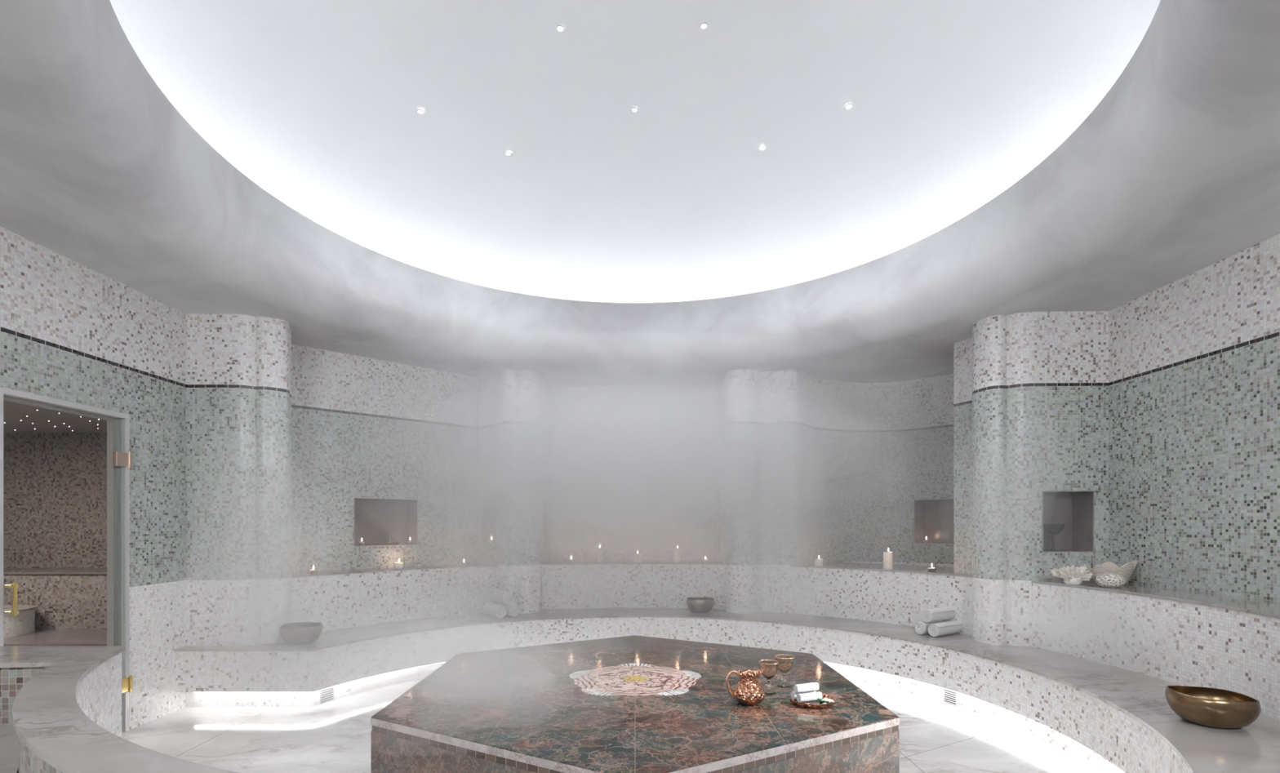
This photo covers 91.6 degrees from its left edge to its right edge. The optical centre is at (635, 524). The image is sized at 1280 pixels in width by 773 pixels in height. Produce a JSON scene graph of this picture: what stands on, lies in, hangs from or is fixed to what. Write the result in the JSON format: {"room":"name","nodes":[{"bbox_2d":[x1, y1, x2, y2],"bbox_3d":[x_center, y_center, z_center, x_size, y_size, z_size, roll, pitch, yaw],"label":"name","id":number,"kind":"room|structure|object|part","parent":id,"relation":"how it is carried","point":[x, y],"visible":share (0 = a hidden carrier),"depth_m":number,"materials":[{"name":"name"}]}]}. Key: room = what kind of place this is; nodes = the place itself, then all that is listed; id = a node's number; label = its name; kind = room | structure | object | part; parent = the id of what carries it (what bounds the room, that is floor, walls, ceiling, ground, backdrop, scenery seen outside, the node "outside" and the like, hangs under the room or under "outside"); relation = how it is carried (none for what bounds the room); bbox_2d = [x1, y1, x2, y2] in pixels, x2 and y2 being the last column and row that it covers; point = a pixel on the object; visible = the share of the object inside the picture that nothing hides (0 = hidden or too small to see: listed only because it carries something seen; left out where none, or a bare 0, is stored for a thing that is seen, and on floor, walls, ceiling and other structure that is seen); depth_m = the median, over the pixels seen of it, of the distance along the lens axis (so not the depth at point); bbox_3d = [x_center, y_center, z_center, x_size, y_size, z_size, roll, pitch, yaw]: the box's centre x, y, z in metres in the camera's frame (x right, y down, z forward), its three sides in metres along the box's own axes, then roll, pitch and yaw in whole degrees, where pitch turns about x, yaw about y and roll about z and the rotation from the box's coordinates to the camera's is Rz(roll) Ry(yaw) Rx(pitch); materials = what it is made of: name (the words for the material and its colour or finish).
{"room":"spa","nodes":[
{"label":"spa","id":0,"kind":"room"},
{"bbox_2d":[0,724,18,772],"bbox_3d":[-1.486,0.900,0.871,4.558,0.001,4.142,0,0,0],"label":"step","id":1,"kind":"structure","parent":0,"point":[9,739],"depth_m":2.48,"materials":[{"name":"stone"}]},
{"bbox_2d":[3,433,106,568],"bbox_3d":[-6.082,0.270,4.410,4.435,2.520,4.420,0,0,0],"label":"wall","id":2,"kind":"structure","parent":0,"point":[55,485],"depth_m":6.62,"materials":[{"name":"brown tile"}]},
{"bbox_2d":[3,400,106,433],"bbox_3d":[-6.083,-0.970,4.400,4.635,0.001,4.600,0,0,0],"label":"ceiling","id":3,"kind":"structure","parent":0,"point":[18,418],"depth_m":5.88,"materials":[{"name":"paint"}]},
{"bbox_2d":[0,226,186,729],"bbox_3d":[-3.765,-0.117,2.010,0.001,3.295,6.420,0,0,0],"label":"wall","id":4,"kind":"structure","parent":0,"point":[71,331],"depth_m":4.67,"materials":[{"name":"tile"}]},
{"bbox_2d":[0,386,132,732],"bbox_3d":[-3.781,0.358,4.146,0.168,2.343,0.974,0,0,0],"label":"door","id":5,"kind":"structure","parent":4,"relation":"in","point":[119,456],"depth_m":4.56,"materials":[{"name":"clear glass"}]},
{"bbox_3d":[-3.733,0.450,3.725,0.072,0.200,0.035,0,0,0],"label":"handle","id":6,"kind":"part","parent":5,"relation":"part of","materials":[{"name":"gold metal"}]},
{"bbox_2d":[186,313,291,645],"bbox_3d":[-3.336,-0.117,5.490,0.628,3.295,0.795,0,0,19],"label":"pillar","id":7,"kind":"structure","parent":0,"point":[239,366],"depth_m":5.22,"materials":[{"name":"tile"}]},
{"bbox_2d":[291,344,477,572],"bbox_3d":[-2.792,-0.117,6.825,2.204,3.295,0.284,0,0,-43],"label":"wall","id":8,"kind":"structure","parent":0,"point":[381,450],"depth_m":6.71,"materials":[{"name":"tile"}]},
{"bbox_3d":[-2.690,-0.022,6.736,0.694,0.511,0.014,0,0,-43],"label":"niche trim","id":9,"kind":"part","parent":8,"relation":"part of","materials":[{"name":"stone"}]},
{"bbox_2d":[370,540,402,545],"bbox_3d":[-2.740,0.202,6.849,0.352,0.046,0.154,0,0,-43],"label":"serving tray","id":10,"kind":"object","parent":8,"relation":"in","point":[397,542],"visible":0.86,"depth_m":6.80,"materials":[{"name":"silver metal"}]},
{"bbox_3d":[-2.740,0.213,6.849,0.280,0.024,0.154,0,0,-43],"label":"dish","id":11,"kind":"part","parent":10,"relation":"part of","materials":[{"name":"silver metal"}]},
{"bbox_2d":[386,536,392,542],"bbox_3d":[-2.714,0.179,6.873,0.072,0.084,0.072,0,0,-43],"label":"pot","id":12,"kind":"object","parent":10,"relation":"on","point":[389,540],"visible":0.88,"depth_m":6.85,"materials":[{"name":"silver metal"}]},
{"bbox_2d":[477,373,497,564],"bbox_3d":[-1.694,-0.117,7.441,0.367,3.295,0.184,0,0,37],"label":"wall","id":13,"kind":"structure","parent":0,"point":[487,385],"depth_m":7.39,"materials":[{"name":"tile"}]},
{"bbox_3d":[-1.727,-0.022,7.359,0.233,0.511,0.014,0,0,37],"label":"niche trim","id":14,"kind":"part","parent":13,"relation":"part of","materials":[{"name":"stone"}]},
{"bbox_2d":[497,369,539,613],"bbox_3d":[-1.356,-0.117,7.180,0.488,3.295,0.160,0,0,0],"label":"pillar","id":15,"kind":"structure","parent":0,"point":[518,391],"depth_m":7.12,"materials":[{"name":"tile"}]},
{"bbox_2d":[539,373,550,611],"bbox_3d":[-1.178,-0.117,7.605,0.176,3.295,0.710,0,0,0],"label":"wall","id":16,"kind":"structure","parent":0,"point":[544,388],"depth_m":7.59,"materials":[{"name":"tile"}]},
{"bbox_3d":[-1.104,-0.022,7.610,0.014,0.511,0.336,0,0,2],"label":"niche trim","id":17,"kind":"part","parent":16,"relation":"part of","materials":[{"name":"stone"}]},
{"bbox_2d":[121,679,1104,772],"bbox_3d":[-2.100,1.530,3.450,13.000,0.001,9.700,0,0,0],"label":"floor","id":18,"kind":"structure","parent":0,"point":[334,736],"depth_m":4.44,"materials":[{"name":"stone"}]},
{"bbox_2d":[3,568,106,645],"bbox_3d":[-6.082,0.998,5.955,4.415,1.065,1.310,0,0,0],"label":"bench","id":19,"kind":"object","parent":18,"relation":"on","point":[71,603],"visible":0.25,"depth_m":6.05,"materials":[{"name":"brown tile"}]},
{"bbox_2d":[3,604,36,638],"bbox_3d":[-5.920,0.899,5.700,0.630,0.240,0.630,0,0,0],"label":"sink","id":20,"kind":"object","parent":19,"relation":"on","point":[24,624],"visible":0.82,"depth_m":5.70,"materials":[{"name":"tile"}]},
{"bbox_3d":[-6.082,1.030,5.675,4.415,0.020,0.750,0,0,0],"label":"seat","id":21,"kind":"part","parent":19,"relation":"part of","materials":[{"name":"stone"}]},
{"bbox_2d":[0,645,239,772],"bbox_3d":[-1.535,1.075,2.140,4.908,0.910,0.925,0,0,26],"label":"bench","id":22,"kind":"object","parent":18,"relation":"on","point":[63,704],"visible":1,"depth_m":2.19,"materials":[{"name":"white stone"}]},
{"bbox_2d":[370,635,899,772],"bbox_3d":[0.000,1.274,4.100,2.801,0.511,3.234,0,0,0],"label":"stone table","id":23,"kind":"object","parent":18,"relation":"on","point":[634,704],"visible":1,"depth_m":3.29,"materials":[{"name":"stone"}]},
{"bbox_2d":[725,669,764,705],"bbox_3d":[0.645,0.927,3.547,0.192,0.186,0.184,0,0,-42],"label":"copper pitcher","id":24,"kind":"object","parent":23,"relation":"on","point":[748,691],"visible":1,"depth_m":3.50,"materials":[{"name":"brown metal"}]},
{"bbox_3d":[0.558,0.911,3.549,0.081,0.154,0.031,0,0,0],"label":"handle","id":25,"kind":"part","parent":24,"relation":"part of","materials":[{"name":"orange metal"}]},
{"bbox_2d":[758,659,778,695],"bbox_3d":[0.805,0.925,3.752,0.118,0.190,0.118,0,0,0],"label":"goblet","id":26,"kind":"object","parent":23,"relation":"on","point":[769,667],"visible":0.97,"depth_m":3.72,"materials":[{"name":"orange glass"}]},
{"bbox_3d":[0.805,0.973,3.752,0.048,0.073,0.048,0,0,0],"label":"stem","id":27,"kind":"part","parent":26,"relation":"part of","materials":[{"name":"clear glass"}]},
{"bbox_2d":[759,660,777,679],"bbox_3d":[0.805,0.886,3.752,0.116,0.104,0.116,0,0,0],"label":"bowl","id":28,"kind":"object","parent":26,"relation":"on","point":[769,668],"depth_m":3.71,"materials":[{"name":"gold glass"}]},
{"bbox_2d":[774,654,794,688],"bbox_3d":[0.937,0.925,3.906,0.118,0.190,0.118,0,0,-17],"label":"goblet","id":29,"kind":"object","parent":23,"relation":"on","point":[785,662],"visible":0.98,"depth_m":3.88,"materials":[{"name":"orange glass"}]},
{"bbox_3d":[0.937,0.973,3.906,0.048,0.073,0.048,0,0,-17],"label":"stem","id":30,"kind":"part","parent":29,"relation":"part of","materials":[{"name":"clear glass"}]},
{"bbox_2d":[774,654,793,673],"bbox_3d":[0.937,0.886,3.906,0.116,0.104,0.116,0,0,-17],"label":"bowl","id":31,"kind":"object","parent":29,"relation":"on","point":[785,661],"depth_m":3.87,"materials":[{"name":"gold glass"}]},
{"bbox_2d":[788,693,835,708],"bbox_3d":[1.010,1.005,3.549,0.258,0.030,0.258,0,0,0],"label":"round tray","id":32,"kind":"object","parent":23,"relation":"on","point":[815,704],"visible":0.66,"depth_m":3.47,"materials":[{"name":"orange metal"}]},
{"bbox_2d":[791,690,816,699],"bbox_3d":[0.977,0.988,3.611,0.150,0.050,0.044,0,0,-22],"label":"rolled towel","id":33,"kind":"object","parent":32,"relation":"on","point":[793,695],"visible":0.45,"depth_m":3.58,"materials":[{"name":"white fabric"}]},
{"bbox_2d":[796,691,822,702],"bbox_3d":[0.997,0.989,3.560,0.150,0.049,0.043,0,0,-22],"label":"rolled towel","id":34,"kind":"object","parent":32,"relation":"on","point":[811,696],"visible":0.94,"depth_m":3.54,"materials":[{"name":"white fabric"}]},
{"bbox_2d":[793,682,818,693],"bbox_3d":[0.987,0.942,3.586,0.150,0.049,0.044,0,0,-22],"label":"rolled towel","id":35,"kind":"object","parent":34,"relation":"on","point":[810,686],"visible":1,"depth_m":3.57,"materials":[{"name":"white fabric"}]},
{"bbox_2d":[817,697,834,703],"bbox_3d":[1.066,0.992,3.489,0.083,0.035,0.078,0,0,-23],"label":"flower sprig","id":36,"kind":"object","parent":32,"relation":"on","point":[824,700],"visible":0.98,"depth_m":3.48,"materials":[{"name":"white plant"}]},
{"bbox_2d":[174,607,1279,772],"bbox_3d":[0.515,1.275,4.997,7.157,0.510,4.969,0,0,37],"label":"bench","id":37,"kind":"object","parent":18,"relation":"on","point":[1114,719],"visible":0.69,"depth_m":5.15,"materials":[{"name":"white tile"}]},
{"bbox_3d":[-3.188,1.030,5.163,1.154,0.018,0.154,0,0,0],"label":"seat","id":38,"kind":"part","parent":37,"relation":"part of","materials":[{"name":"stone"}]},
{"bbox_2d":[279,622,322,644],"bbox_3d":[-2.862,0.939,5.331,0.327,0.160,0.321,0,0,0],"label":"metal bowl","id":39,"kind":"object","parent":37,"relation":"on","point":[299,633],"visible":1,"depth_m":5.22,"materials":[{"name":"grey metal"}]},
{"bbox_2d":[320,686,333,703],"bbox_3d":[-2.641,1.458,5.338,0.008,0.124,0.130,0,0,24],"label":"grille","id":40,"kind":"object","parent":37,"relation":"attached to","point":[327,694],"depth_m":5.33,"materials":[{"name":"grey metal"}]},
{"bbox_2d":[483,602,506,617],"bbox_3d":[-1.556,0.950,6.879,0.129,0.139,0.340,0,0,-38],"label":"rolled towel","id":41,"kind":"object","parent":37,"relation":"on","point":[495,610],"visible":1,"depth_m":6.77,"materials":[{"name":"white fabric"}]},
{"bbox_2d":[489,589,513,604],"bbox_3d":[-1.492,0.807,6.928,0.130,0.139,0.340,0,0,-38],"label":"rolled towel","id":42,"kind":"object","parent":41,"relation":"on","point":[495,595],"visible":1,"depth_m":6.83,"materials":[{"name":"white fabric"}]},
{"bbox_2d":[497,602,519,616],"bbox_3d":[-1.429,0.950,6.978,0.131,0.138,0.340,0,0,-38],"label":"rolled towel","id":43,"kind":"object","parent":37,"relation":"on","point":[512,609],"visible":0.6,"depth_m":6.85,"materials":[{"name":"white fabric"}]},
{"bbox_2d":[686,596,714,613],"bbox_3d":[0.757,0.939,7.221,0.327,0.160,0.321,0,0,0],"label":"metal bowl","id":44,"kind":"object","parent":37,"relation":"on","point":[698,605],"visible":1,"depth_m":7.10,"materials":[{"name":"grey metal"}]},
{"bbox_2d":[291,560,1279,721],"bbox_3d":[0.980,0.745,5.362,8.700,0.550,5.567,0,0,39],"label":"bench backrest","id":45,"kind":"object","parent":37,"relation":"on","point":[1180,637],"visible":0.63,"depth_m":5.94,"materials":[{"name":"white tile"}]},
{"bbox_2d":[309,565,316,573],"bbox_3d":[-3.072,0.430,5.936,0.060,0.079,0.060,0,0,0],"label":"tea light","id":46,"kind":"object","parent":45,"relation":"on","point":[312,571],"visible":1,"depth_m":5.91,"materials":[{"name":"beige wax"}]},
{"bbox_2d":[394,559,404,568],"bbox_3d":[-2.532,0.418,6.670,0.100,0.103,0.100,0,0,0],"label":"pillar candle","id":47,"kind":"object","parent":45,"relation":"on","point":[397,565],"visible":1,"depth_m":6.63,"materials":[{"name":"beige wax"}]},
{"bbox_2d":[595,545,603,562],"bbox_3d":[-0.444,0.362,7.739,0.084,0.215,0.084,0,0,0],"label":"pillar candle","id":48,"kind":"object","parent":45,"relation":"on","point":[599,552],"visible":1,"depth_m":7.71,"materials":[{"name":"beige wax"}]},
{"bbox_2d":[634,551,640,562],"bbox_3d":[0.030,0.400,7.740,0.084,0.141,0.085,0,0,0],"label":"pillar candle","id":49,"kind":"object","parent":45,"relation":"on","point":[637,557],"visible":1,"depth_m":7.71,"materials":[{"name":"beige wax"}]},
{"bbox_2d":[674,546,680,562],"bbox_3d":[0.526,0.365,7.739,0.086,0.209,0.086,0,0,0],"label":"pillar candle","id":50,"kind":"object","parent":45,"relation":"on","point":[677,551],"visible":1,"depth_m":7.70,"materials":[{"name":"beige wax"}]},
{"bbox_2d":[814,555,822,565],"bbox_3d":[2.093,0.411,7.092,0.090,0.118,0.091,0,0,0],"label":"pillar candle","id":51,"kind":"object","parent":45,"relation":"on","point":[819,562],"visible":1,"depth_m":7.05,"materials":[{"name":"beige wax"}]},
{"bbox_2d":[883,548,893,568],"bbox_3d":[2.676,0.361,6.577,0.096,0.218,0.096,0,0,0],"label":"pillar candle","id":52,"kind":"object","parent":45,"relation":"on","point":[887,556],"visible":1,"depth_m":6.54,"materials":[{"name":"beige wax"}]},
{"bbox_2d":[928,563,935,572],"bbox_3d":[2.934,0.428,6.154,0.069,0.083,0.069,0,0,0],"label":"tea light","id":53,"kind":"object","parent":45,"relation":"on","point":[931,569],"visible":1,"depth_m":6.13,"materials":[{"name":"beige wax"}]},
{"bbox_2d":[1049,564,1093,584],"bbox_3d":[3.413,0.394,4.871,0.279,0.149,0.248,0,0,35],"label":"coral","id":54,"kind":"object","parent":45,"relation":"on","point":[1071,575],"visible":1,"depth_m":4.82,"materials":[{"name":"white"}]},
{"bbox_2d":[1094,573,1126,587],"bbox_3d":[3.565,0.417,4.665,0.192,0.104,0.192,0,0,0],"label":"coral","id":55,"kind":"object","parent":45,"relation":"on","point":[1104,580],"visible":1,"depth_m":4.60},
{"bbox_2d":[1084,560,1137,581],"bbox_3d":[3.741,0.376,4.883,0.356,0.186,0.210,0,0,14],"label":"shell","id":56,"kind":"object","parent":45,"relation":"on","point":[1126,570],"visible":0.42,"depth_m":4.83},
{"bbox_2d":[914,619,948,634],"bbox_3d":[2.797,0.960,5.848,0.420,0.119,0.112,0,0,-33],"label":"rolled towel","id":57,"kind":"object","parent":37,"relation":"on","point":[922,627],"visible":0.49,"depth_m":5.73,"materials":[{"name":"white fabric"}]},
{"bbox_2d":[920,606,955,622],"bbox_3d":[2.833,0.839,5.793,0.420,0.119,0.107,0,0,-33],"label":"rolled towel","id":58,"kind":"object","parent":57,"relation":"on","point":[944,613],"visible":1,"depth_m":5.71,"materials":[{"name":"white fabric"}]},
{"bbox_2d":[928,620,962,636],"bbox_3d":[2.870,0.959,5.736,0.420,0.119,0.107,0,0,-33],"label":"rolled towel","id":59,"kind":"object","parent":37,"relation":"on","point":[936,629],"visible":1,"depth_m":5.65,"materials":[{"name":"white fabric"}]},
{"bbox_2d":[943,688,957,705],"bbox_3d":[2.671,1.458,5.271,0.008,0.124,0.130,0,0,-23],"label":"grille","id":60,"kind":"object","parent":37,"relation":"attached to","point":[950,697],"depth_m":5.27,"materials":[{"name":"grey metal"}]},
{"bbox_2d":[1164,685,1261,728],"bbox_3d":[2.955,0.938,3.191,0.367,0.163,0.359,0,0,0],"label":"metal bowl","id":61,"kind":"object","parent":37,"relation":"on","point":[1204,706],"visible":1,"depth_m":3.10,"materials":[{"name":"brown metal"}]},
{"bbox_2d":[550,386,719,560],"bbox_3d":[-0.005,-0.117,7.960,2.170,3.295,0.001,0,0,0],"label":"wall","id":62,"kind":"structure","parent":0,"point":[633,469],"depth_m":7.96,"materials":[{"name":"tile"}]},
{"bbox_2d":[109,0,1160,302],"bbox_3d":[0.000,-2.985,4.140,6.988,1.350,6.988,0,0,4],"label":"ceiling","id":63,"kind":"structure","parent":0,"point":[675,198],"depth_m":5.03,"materials":[{"name":"paint"}]},
{"bbox_2d":[416,108,423,114],"bbox_3d":[-1.754,-3.365,5.075,0.058,0.010,0.058,0,0,0],"label":"recessed light","id":64,"kind":"object","parent":63,"relation":"in","point":[420,111],"visible":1,"depth_m":5.07,"materials":[{"name":"silver metal"}]},
{"bbox_2d":[505,151,511,155],"bbox_3d":[-1.159,-3.383,5.683,0.058,0.010,0.058,0,0,0],"label":"recessed light","id":65,"kind":"object","parent":63,"relation":"in","point":[507,153],"visible":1,"depth_m":5.68,"materials":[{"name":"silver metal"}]},
{"bbox_2d":[556,24,564,31],"bbox_3d":[-0.547,-3.623,4.546,0.058,0.010,0.058,0,0,0],"label":"recessed light","id":66,"kind":"object","parent":63,"relation":"in","point":[560,28],"visible":1,"depth_m":4.54,"materials":[{"name":"silver metal"}]},
{"bbox_2d":[631,106,637,112],"bbox_3d":[-0.005,-3.555,5.337,0.058,0.010,0.058,0,0,0],"label":"recessed light","id":67,"kind":"object","parent":63,"relation":"in","point":[634,109],"visible":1,"depth_m":5.33,"materials":[{"name":"silver metal"}]},
{"bbox_2d":[700,22,707,29],"bbox_3d":[0.501,-3.628,4.530,0.058,0.010,0.058,0,0,0],"label":"recessed light","id":68,"kind":"object","parent":63,"relation":"in","point":[704,25],"visible":1,"depth_m":4.52,"materials":[{"name":"silver metal"}]},
{"bbox_2d":[759,146,765,151],"bbox_3d":[1.153,-3.398,5.626,0.058,0.010,0.058,0,0,0],"label":"recessed light","id":69,"kind":"object","parent":63,"relation":"in","point":[761,148],"visible":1,"depth_m":5.62,"materials":[{"name":"silver metal"}]},
{"bbox_2d":[844,103,852,109],"bbox_3d":[1.728,-3.379,5.029,0.058,0.010,0.058,0,0,0],"label":"recessed light","id":70,"kind":"object","parent":63,"relation":"in","point":[847,106],"visible":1,"depth_m":5.03,"materials":[{"name":"silver metal"}]},
{"bbox_2d":[0,0,1279,386],"bbox_3d":[0.258,-2.107,3.550,8.285,0.685,9.700,0,0,0],"label":"ceiling","id":71,"kind":"structure","parent":0,"point":[1174,174],"depth_m":4.18,"materials":[{"name":"paint"}]},
{"bbox_2d":[719,373,726,611],"bbox_3d":[1.149,-0.117,7.605,0.173,3.295,0.710,0,0,0],"label":"wall","id":72,"kind":"structure","parent":0,"point":[722,388],"depth_m":7.59,"materials":[{"name":"tile"}]},
{"bbox_2d":[726,368,804,613],"bbox_3d":[1.516,-0.117,7.175,0.908,3.295,0.170,0,0,0],"label":"pillar","id":73,"kind":"structure","parent":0,"point":[765,411],"depth_m":7.13,"materials":[{"name":"tile"}]},
{"bbox_2d":[804,373,953,567],"bbox_3d":[3.065,-0.117,7.002,2.190,3.295,1.604,0,0,0],"label":"wall","id":74,"kind":"structure","parent":0,"point":[878,457],"depth_m":7.68,"materials":[{"name":"tile"}]},
{"bbox_3d":[3.692,-0.033,7.334,0.014,0.531,0.788,0,0,-44],"label":"niche trim","id":75,"kind":"part","parent":74,"relation":"part of","materials":[{"name":"stone"}]},
{"bbox_2d":[953,311,1039,646],"bbox_3d":[3.112,-0.117,5.657,0.340,3.295,1.047,0,0,-9],"label":"pillar","id":76,"kind":"structure","parent":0,"point":[997,370],"depth_m":5.26,"materials":[{"name":"tile"}]},
{"bbox_2d":[1040,311,1108,581],"bbox_3d":[3.640,-0.117,5.287,0.560,3.295,0.275,0,0,0],"label":"wall","id":77,"kind":"structure","parent":0,"point":[1074,344],"depth_m":5.16,"materials":[{"name":"tile"}]},
{"bbox_2d":[1043,524,1065,551],"bbox_3d":[3.555,0.113,5.290,0.172,0.225,0.172,0,0,0],"label":"chalice","id":78,"kind":"object","parent":77,"relation":"in","point":[1051,529],"visible":0.93,"depth_m":5.25,"materials":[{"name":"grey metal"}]},
{"bbox_3d":[3.555,0.152,5.290,0.028,0.122,0.028,0,0,0],"label":"stem","id":79,"kind":"part","parent":78,"relation":"part of","materials":[{"name":"grey metal"}]},
{"bbox_2d":[1043,524,1065,534],"bbox_3d":[3.555,0.046,5.290,0.172,0.093,0.172,0,0,0],"label":"bowl","id":80,"kind":"object","parent":78,"relation":"on","point":[1051,529],"depth_m":5.24,"materials":[{"name":"grey metal"}]},
{"bbox_3d":[3.590,-0.022,5.162,0.426,0.511,0.014,0,0,2],"label":"niche trim","id":81,"kind":"part","parent":77,"relation":"part of","materials":[{"name":"stone"}]},
{"bbox_2d":[1108,234,1279,601],"bbox_3d":[3.920,-0.117,1.975,0.001,3.295,6.350,0,0,0],"label":"wall","id":82,"kind":"structure","parent":0,"point":[1194,359],"depth_m":4.33,"materials":[{"name":"tile"}]}
]}

